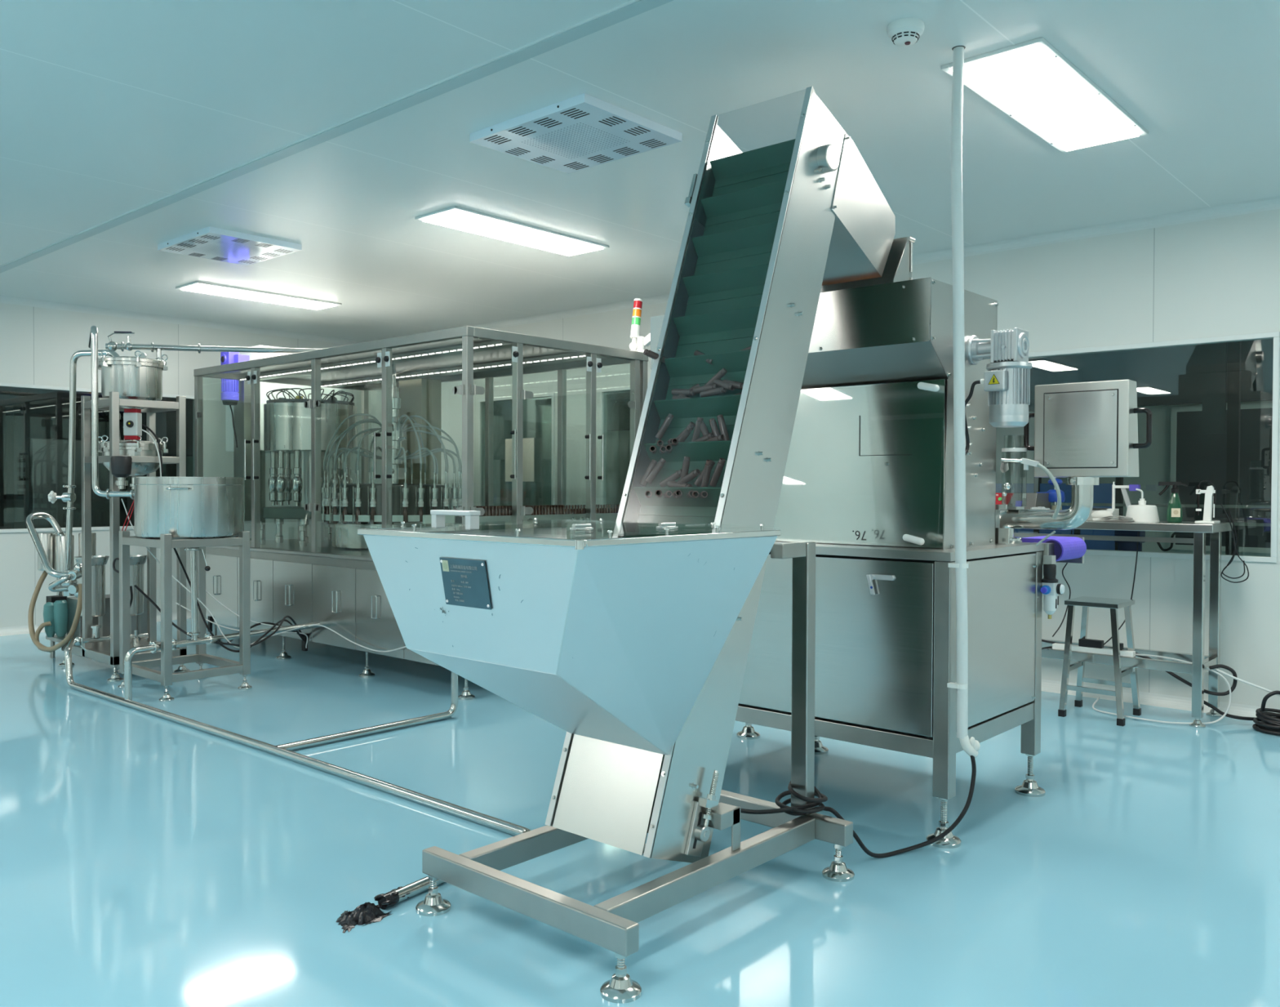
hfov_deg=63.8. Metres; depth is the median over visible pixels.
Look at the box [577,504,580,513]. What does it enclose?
bottle
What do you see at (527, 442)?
notice
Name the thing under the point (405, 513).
bottle
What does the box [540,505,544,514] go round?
bottle
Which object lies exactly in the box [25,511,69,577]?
pipe
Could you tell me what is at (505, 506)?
bottle
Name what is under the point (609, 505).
bottle
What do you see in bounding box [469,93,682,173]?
ceiling vent
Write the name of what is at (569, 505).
bottle
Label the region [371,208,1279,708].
wall
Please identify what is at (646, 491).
tube
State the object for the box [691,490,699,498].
tube
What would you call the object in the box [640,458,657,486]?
tube
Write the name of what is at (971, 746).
conduit pipe
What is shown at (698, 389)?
tube
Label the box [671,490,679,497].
tube
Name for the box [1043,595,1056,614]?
bowl
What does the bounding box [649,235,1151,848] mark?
machine
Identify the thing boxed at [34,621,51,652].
hose
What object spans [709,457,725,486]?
tube
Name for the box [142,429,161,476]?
hose
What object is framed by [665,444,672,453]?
tube
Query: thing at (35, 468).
window
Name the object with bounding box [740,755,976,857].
power cable
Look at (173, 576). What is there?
cable
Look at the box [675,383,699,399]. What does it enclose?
tube
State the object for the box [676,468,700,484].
tube
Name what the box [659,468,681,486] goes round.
tube
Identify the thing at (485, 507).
bottle
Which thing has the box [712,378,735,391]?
tube
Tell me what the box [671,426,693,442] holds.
tube
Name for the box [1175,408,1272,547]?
door
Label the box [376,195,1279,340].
trim
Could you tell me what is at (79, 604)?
hose
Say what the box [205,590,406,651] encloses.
tube
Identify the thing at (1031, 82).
recessed light
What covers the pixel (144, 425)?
hose
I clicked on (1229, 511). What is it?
cable
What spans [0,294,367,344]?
trim
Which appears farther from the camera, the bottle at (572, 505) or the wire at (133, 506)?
the bottle at (572, 505)
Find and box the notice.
[505,437,534,481]
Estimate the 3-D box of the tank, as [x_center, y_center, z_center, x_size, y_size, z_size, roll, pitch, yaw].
[-2.664,0.050,6.091,0.616,0.412,0.616,1,1,42]
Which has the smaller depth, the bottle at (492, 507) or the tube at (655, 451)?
the tube at (655, 451)
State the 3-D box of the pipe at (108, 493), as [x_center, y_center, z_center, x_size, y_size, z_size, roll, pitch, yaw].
[-3.208,-0.515,6.234,0.628,1.109,0.212,1,1,27]
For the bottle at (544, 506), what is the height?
0.104 m
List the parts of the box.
red panel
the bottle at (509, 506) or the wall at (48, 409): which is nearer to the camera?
the bottle at (509, 506)
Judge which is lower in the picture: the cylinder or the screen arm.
the cylinder
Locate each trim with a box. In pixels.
[0,0,673,273]
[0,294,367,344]
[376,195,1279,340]
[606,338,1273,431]
[1169,402,1272,552]
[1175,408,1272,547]
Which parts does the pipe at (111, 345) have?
tee leg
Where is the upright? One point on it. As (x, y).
(1214, 355)
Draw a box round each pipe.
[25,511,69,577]
[48,349,119,595]
[64,546,530,909]
[88,325,133,499]
[105,331,320,361]
[946,45,980,756]
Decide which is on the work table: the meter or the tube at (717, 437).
the meter
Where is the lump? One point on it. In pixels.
(366, 913)
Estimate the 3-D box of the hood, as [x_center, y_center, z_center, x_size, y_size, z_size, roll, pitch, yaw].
[0.626,-1.023,3.681,0.422,0.440,0.436,1,1,42]
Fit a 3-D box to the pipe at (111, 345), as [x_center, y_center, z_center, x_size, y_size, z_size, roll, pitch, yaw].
[-2.669,-1.023,7.114,1.841,0.236,0.093,0,1,-20]
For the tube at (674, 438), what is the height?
0.032 m
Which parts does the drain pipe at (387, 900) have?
lever, lever knob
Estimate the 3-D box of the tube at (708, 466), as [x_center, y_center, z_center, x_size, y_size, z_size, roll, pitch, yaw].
[0.200,-0.087,3.079,0.022,0.089,0.048,0,1,-28]
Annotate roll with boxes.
[1091,510,1112,520]
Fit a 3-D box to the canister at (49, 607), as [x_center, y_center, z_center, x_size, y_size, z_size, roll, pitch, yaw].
[-4.072,0.801,7.103,0.089,0.240,0.089,1,1,42]
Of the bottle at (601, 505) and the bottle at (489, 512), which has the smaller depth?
the bottle at (489, 512)
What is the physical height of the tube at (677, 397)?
0.035 m
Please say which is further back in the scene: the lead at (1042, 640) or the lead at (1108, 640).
the lead at (1042, 640)
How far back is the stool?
5.43 m
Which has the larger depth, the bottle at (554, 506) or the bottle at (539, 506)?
the bottle at (554, 506)
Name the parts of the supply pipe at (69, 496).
hand knob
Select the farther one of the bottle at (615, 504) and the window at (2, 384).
the window at (2, 384)
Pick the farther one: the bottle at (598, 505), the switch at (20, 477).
the switch at (20, 477)
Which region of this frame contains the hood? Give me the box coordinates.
[822,133,895,285]
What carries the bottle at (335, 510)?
on the machine at (334, 580)
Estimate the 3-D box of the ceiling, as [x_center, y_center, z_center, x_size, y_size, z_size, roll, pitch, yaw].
[-2.201,-1.575,2.069,12.480,0.050,12.200,1,1,42]
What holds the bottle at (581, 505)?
on the machine at (334, 580)
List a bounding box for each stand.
[117,530,252,701]
[1195,480,1220,523]
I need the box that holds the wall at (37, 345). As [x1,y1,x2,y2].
[0,302,371,627]
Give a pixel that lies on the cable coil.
(1270, 724)
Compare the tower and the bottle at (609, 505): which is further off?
the tower
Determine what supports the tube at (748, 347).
on the conveyor
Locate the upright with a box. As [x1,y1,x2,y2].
[1201,341,1241,555]
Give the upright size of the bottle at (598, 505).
0.104 m
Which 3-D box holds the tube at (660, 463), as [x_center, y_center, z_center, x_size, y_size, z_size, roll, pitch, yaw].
[0.050,-0.103,3.249,0.066,0.083,0.022,0,1,2]
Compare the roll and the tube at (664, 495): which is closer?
the tube at (664, 495)
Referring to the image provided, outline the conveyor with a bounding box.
[357,85,895,1003]
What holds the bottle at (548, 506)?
on the machine at (334, 580)
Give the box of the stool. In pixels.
[1057,595,1141,725]
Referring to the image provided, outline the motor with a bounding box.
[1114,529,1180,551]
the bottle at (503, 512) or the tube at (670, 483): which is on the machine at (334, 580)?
the bottle at (503, 512)
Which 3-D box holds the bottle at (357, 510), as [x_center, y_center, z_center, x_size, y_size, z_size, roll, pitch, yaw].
[-1.922,0.077,7.012,0.034,0.130,0.034,1,1,42]
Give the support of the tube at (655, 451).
on the conveyor
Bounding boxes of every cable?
[112,557,133,607]
[134,584,303,646]
[173,547,304,652]
[227,622,304,642]
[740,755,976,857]
[1123,648,1237,695]
[1204,700,1261,720]
[1220,503,1248,582]
[1222,511,1244,578]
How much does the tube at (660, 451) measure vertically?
0.027 m
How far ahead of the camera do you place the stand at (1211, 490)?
5.31 m
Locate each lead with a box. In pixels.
[1041,639,1062,643]
[1041,645,1052,648]
[1052,529,1072,636]
[1103,531,1138,644]
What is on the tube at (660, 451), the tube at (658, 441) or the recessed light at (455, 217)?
the tube at (658, 441)
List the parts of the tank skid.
post, rail, rail, rail, post, rail, tank, tank, rail, post, rail, rail, rail, rail, post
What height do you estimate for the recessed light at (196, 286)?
0.022 m
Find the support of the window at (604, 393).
in the wall at (1218, 277)
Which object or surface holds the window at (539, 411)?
in the wall at (1218, 277)
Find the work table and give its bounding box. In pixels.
[1013,520,1232,727]
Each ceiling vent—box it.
[157,226,302,265]
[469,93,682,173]
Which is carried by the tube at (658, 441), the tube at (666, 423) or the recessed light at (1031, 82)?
the tube at (666, 423)
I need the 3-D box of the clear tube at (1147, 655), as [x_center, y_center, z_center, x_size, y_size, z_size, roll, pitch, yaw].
[2.695,0.961,5.376,0.658,0.324,0.210,1,1,45]
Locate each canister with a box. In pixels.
[43,601,55,636]
[53,600,67,636]
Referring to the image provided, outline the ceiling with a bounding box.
[0,0,1279,341]
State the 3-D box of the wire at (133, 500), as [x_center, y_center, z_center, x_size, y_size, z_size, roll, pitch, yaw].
[-3.077,0.164,6.177,0.100,0.383,0.008,0,1,10]
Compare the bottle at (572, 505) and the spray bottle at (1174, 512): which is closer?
the spray bottle at (1174, 512)
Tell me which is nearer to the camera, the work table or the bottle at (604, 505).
the work table
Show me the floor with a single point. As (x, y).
(147, 860)
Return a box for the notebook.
[1102,515,1134,521]
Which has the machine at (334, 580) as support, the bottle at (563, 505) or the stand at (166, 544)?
the bottle at (563, 505)
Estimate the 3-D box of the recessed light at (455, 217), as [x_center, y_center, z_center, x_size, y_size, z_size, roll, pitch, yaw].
[-0.726,-1.596,6.095,0.360,0.022,1.210,1,1,42]
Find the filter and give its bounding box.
[48,554,146,643]
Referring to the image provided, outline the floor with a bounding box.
[0,617,1279,1006]
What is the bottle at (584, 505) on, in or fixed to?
on the machine at (334, 580)
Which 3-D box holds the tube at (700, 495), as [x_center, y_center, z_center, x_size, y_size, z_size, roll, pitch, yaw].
[0.187,-0.025,3.084,0.022,0.027,0.089,0,1,-5]
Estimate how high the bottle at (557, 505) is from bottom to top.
0.104 m
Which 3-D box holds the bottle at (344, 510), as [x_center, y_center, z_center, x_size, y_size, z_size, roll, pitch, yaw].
[-2.022,0.076,7.053,0.034,0.130,0.034,1,1,42]
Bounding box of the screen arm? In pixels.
[636,333,650,351]
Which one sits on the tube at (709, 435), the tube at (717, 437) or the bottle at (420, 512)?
the tube at (717, 437)
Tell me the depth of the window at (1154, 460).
8.62 m
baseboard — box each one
[0,610,191,635]
[1040,679,1279,716]
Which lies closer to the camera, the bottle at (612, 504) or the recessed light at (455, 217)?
the recessed light at (455, 217)
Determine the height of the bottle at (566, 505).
0.104 m
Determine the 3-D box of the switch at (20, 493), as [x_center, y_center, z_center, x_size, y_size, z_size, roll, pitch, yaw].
[-5.451,-0.090,9.065,0.010,0.036,0.060,1,1,42]
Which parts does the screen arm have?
arm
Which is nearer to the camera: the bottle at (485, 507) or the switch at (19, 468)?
the bottle at (485, 507)
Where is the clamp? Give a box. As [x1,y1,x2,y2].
[1036,477,1065,509]
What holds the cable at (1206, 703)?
on the floor
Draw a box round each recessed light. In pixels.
[175,280,342,310]
[414,205,609,256]
[941,36,1148,152]
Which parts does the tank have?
pot handle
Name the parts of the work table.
power strip, apron rail, leg, leg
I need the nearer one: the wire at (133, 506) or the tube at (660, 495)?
the tube at (660, 495)
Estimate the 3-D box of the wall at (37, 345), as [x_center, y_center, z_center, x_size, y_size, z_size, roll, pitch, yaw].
[-6.895,-0.276,6.253,0.060,2.710,12.200,1,1,42]
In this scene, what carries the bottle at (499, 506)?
on the machine at (334, 580)
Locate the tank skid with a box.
[58,349,189,681]
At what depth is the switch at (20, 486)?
9.06 m
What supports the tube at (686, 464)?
on the tube at (695, 473)
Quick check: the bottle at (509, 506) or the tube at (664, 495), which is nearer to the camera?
the tube at (664, 495)
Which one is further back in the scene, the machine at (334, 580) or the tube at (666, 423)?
the machine at (334, 580)
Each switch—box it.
[17,457,25,462]
[17,466,25,471]
[17,475,25,479]
[17,484,25,488]
[17,491,25,495]
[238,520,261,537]
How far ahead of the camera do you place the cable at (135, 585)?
6.16 m
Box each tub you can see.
[1125,488,1159,521]
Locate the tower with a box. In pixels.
[629,297,642,351]
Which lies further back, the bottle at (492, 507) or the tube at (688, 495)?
the bottle at (492, 507)
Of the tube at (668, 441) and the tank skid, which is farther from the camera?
the tank skid
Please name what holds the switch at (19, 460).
attached to the window at (35, 468)
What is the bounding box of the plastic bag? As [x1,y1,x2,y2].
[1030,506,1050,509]
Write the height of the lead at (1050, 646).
0.308 m
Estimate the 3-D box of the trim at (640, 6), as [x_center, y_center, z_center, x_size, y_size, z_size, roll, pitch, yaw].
[-0.659,-1.568,3.806,12.480,0.008,0.065,1,1,42]
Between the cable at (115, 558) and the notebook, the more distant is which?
the cable at (115, 558)
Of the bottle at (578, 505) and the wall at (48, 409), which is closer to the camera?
the bottle at (578, 505)
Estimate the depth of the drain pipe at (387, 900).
4.90 m
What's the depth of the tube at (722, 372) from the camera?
3.19 m
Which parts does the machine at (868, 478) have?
rail, door, latch lever, latch plate, handle, handle, corner post, rail, door, motor, arm, handle, corner post, swivel arm, regulator knob, gauge glass, plate, handle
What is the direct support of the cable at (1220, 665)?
attached to the work table
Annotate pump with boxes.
[43,594,147,657]
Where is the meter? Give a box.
[1092,481,1140,519]
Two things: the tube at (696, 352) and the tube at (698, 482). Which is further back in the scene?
the tube at (696, 352)
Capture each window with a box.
[0,382,195,532]
[5,404,109,528]
[478,392,555,506]
[599,331,1279,562]
[606,400,1272,556]
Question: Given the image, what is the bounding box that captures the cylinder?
[37,532,96,595]
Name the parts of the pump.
plate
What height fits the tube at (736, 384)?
0.038 m
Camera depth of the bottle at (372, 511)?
6.98 m
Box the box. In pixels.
[995,492,1050,512]
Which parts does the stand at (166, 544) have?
leg, cross rail, cross rail, cross rail, leg, leg, cross rail, cross rail, cross rail, leg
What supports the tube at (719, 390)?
on the tube
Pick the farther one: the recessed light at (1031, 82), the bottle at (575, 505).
the bottle at (575, 505)
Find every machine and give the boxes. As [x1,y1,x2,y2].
[193,325,648,699]
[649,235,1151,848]
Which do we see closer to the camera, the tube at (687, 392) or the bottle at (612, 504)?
the tube at (687, 392)
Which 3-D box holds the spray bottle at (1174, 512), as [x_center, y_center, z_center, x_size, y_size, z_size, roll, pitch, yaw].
[2.812,-0.007,5.429,0.128,0.214,0.081,1,1,42]
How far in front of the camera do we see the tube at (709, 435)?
3.13 m
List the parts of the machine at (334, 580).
post, door handle, door, bar handle, catch plate, bar handle, door handle, post, catch plate, door, rail, door handle, door, star plate, drum lid, post, rail, door, door handle, bottle plate, post, door handle, bar handle, catch knob, catch plate, door, bar handle, catch knob, post, catch plate, door, transfer plate, guide rail, guide rail, post, post, rail, catch plate, bar handle, catch knob, post, guide rail, rail, post, conveyor leg, catch plate, bar handle, catch knob, post, catch plate, catch knob, bar handle, post, post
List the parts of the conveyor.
lid handle, name plate, panel, panel, tensioner plate, panel, support post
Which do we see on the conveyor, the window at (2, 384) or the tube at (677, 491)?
the tube at (677, 491)
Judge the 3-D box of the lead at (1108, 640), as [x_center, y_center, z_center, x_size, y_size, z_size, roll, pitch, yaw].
[2.638,0.470,5.663,0.203,0.628,0.038,0,1,-3]
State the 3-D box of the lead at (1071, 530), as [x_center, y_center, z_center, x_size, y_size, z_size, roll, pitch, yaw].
[2.404,0.456,5.880,0.122,0.608,0.046,0,1,-10]
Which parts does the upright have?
post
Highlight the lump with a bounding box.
[336,901,391,933]
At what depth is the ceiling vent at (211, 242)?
6.37 m
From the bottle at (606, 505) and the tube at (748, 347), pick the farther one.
the bottle at (606, 505)
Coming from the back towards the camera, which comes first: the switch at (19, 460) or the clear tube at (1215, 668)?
the switch at (19, 460)
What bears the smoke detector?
attached to the ceiling
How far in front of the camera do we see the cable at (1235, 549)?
5.34 m
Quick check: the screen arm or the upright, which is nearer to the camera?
the upright
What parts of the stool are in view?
leg, leg, seat, leg, leg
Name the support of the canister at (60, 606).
on the pump
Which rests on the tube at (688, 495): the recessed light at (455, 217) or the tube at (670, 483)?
the tube at (670, 483)
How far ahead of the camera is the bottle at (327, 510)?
7.18 m
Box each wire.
[121,500,133,530]
[124,506,133,530]
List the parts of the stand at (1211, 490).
arm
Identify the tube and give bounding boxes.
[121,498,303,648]
[175,602,307,648]
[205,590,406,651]
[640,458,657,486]
[643,348,668,364]
[644,490,652,497]
[645,457,666,483]
[649,445,657,453]
[655,413,674,439]
[655,489,662,497]
[656,440,663,447]
[658,445,666,453]
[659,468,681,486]
[662,490,672,497]
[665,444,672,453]
[666,438,675,445]
[666,480,692,487]
[671,388,695,395]
[671,394,691,399]
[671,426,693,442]
[671,437,678,446]
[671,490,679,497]
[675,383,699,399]
[675,489,682,497]
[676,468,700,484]
[678,421,695,441]
[680,456,690,484]
[686,489,695,497]
[691,416,703,441]
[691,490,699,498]
[693,350,713,364]
[693,383,719,394]
[693,431,713,441]
[693,459,715,486]
[698,490,707,498]
[699,386,726,397]
[699,420,709,435]
[700,459,712,487]
[703,367,727,386]
[706,434,724,440]
[709,417,719,435]
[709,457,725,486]
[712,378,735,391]
[716,414,729,440]
[722,378,743,389]
[738,345,751,351]
[1092,653,1231,724]
[1213,667,1279,695]
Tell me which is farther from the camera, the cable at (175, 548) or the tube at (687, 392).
the cable at (175, 548)
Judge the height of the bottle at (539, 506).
0.104 m
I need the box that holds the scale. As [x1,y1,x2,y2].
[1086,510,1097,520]
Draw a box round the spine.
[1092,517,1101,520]
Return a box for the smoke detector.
[886,17,924,46]
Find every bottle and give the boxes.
[322,505,326,522]
[325,506,330,523]
[332,506,337,523]
[342,506,347,524]
[355,506,360,524]
[370,506,375,524]
[402,506,408,522]
[417,506,423,521]
[484,506,487,515]
[487,506,491,515]
[490,506,494,515]
[493,506,497,515]
[497,505,501,515]
[501,505,505,515]
[504,505,508,515]
[507,505,511,515]
[533,505,537,515]
[537,505,541,514]
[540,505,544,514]
[543,505,546,514]
[546,505,550,514]
[550,505,553,514]
[553,505,556,514]
[555,504,559,514]
[559,504,562,514]
[562,504,565,514]
[564,504,568,514]
[568,504,571,514]
[571,504,574,513]
[573,504,577,513]
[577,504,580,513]
[580,504,583,513]
[582,504,586,513]
[597,504,600,513]
[600,504,603,513]
[602,504,605,513]
[605,504,608,512]
[608,504,611,512]
[611,503,614,512]
[613,503,617,512]
[1158,481,1186,522]
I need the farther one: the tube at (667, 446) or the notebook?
the notebook
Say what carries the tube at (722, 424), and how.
on the conveyor
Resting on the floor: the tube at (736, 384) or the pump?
the pump
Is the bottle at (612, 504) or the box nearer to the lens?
the box
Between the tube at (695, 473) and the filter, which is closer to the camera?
the tube at (695, 473)
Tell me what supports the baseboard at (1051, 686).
attached to the wall at (1218, 277)
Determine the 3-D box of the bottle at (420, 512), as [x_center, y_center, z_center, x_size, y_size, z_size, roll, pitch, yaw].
[-1.510,0.077,7.083,0.034,0.130,0.034,1,1,42]
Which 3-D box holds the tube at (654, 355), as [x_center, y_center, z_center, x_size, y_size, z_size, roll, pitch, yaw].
[0.054,-0.478,3.352,0.089,0.048,0.022,0,1,-18]
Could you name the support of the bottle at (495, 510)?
on the machine at (334, 580)
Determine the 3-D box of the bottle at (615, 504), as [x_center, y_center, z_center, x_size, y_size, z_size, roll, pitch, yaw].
[-0.164,0.057,6.779,0.025,0.104,0.025,1,1,42]
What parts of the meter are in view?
rod arm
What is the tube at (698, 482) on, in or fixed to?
on the tube at (695, 473)
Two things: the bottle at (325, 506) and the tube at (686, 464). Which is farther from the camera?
the bottle at (325, 506)
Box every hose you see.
[27,570,82,651]
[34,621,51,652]
[142,423,163,472]
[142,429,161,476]
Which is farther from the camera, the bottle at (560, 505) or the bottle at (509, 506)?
the bottle at (560, 505)
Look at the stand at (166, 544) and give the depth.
6.07 m
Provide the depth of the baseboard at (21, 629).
8.34 m
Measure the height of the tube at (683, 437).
0.081 m
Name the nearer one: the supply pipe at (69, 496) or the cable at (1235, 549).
the cable at (1235, 549)
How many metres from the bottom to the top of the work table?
1.026 m
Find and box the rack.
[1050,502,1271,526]
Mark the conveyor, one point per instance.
(634, 643)
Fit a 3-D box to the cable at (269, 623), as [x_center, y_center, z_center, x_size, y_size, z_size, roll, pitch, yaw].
[-2.400,0.834,6.580,0.081,0.144,0.708,1,1,22]
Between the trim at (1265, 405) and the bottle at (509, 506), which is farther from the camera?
the trim at (1265, 405)
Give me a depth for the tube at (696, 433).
3.16 m
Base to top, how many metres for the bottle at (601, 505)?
0.104 m
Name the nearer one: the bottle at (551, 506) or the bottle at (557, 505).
the bottle at (551, 506)
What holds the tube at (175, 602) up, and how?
attached to the machine at (334, 580)
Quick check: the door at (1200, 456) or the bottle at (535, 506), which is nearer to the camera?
the bottle at (535, 506)
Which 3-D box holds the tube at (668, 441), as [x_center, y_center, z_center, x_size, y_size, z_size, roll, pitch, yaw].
[0.094,-0.190,3.240,0.022,0.026,0.089,0,1,-6]
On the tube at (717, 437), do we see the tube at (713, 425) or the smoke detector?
the tube at (713, 425)
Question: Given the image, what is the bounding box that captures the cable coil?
[1252,689,1279,735]
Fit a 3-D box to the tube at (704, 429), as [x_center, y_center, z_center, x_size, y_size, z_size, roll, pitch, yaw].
[0.202,-0.214,3.152,0.022,0.083,0.066,0,1,-34]
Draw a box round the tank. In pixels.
[132,476,245,538]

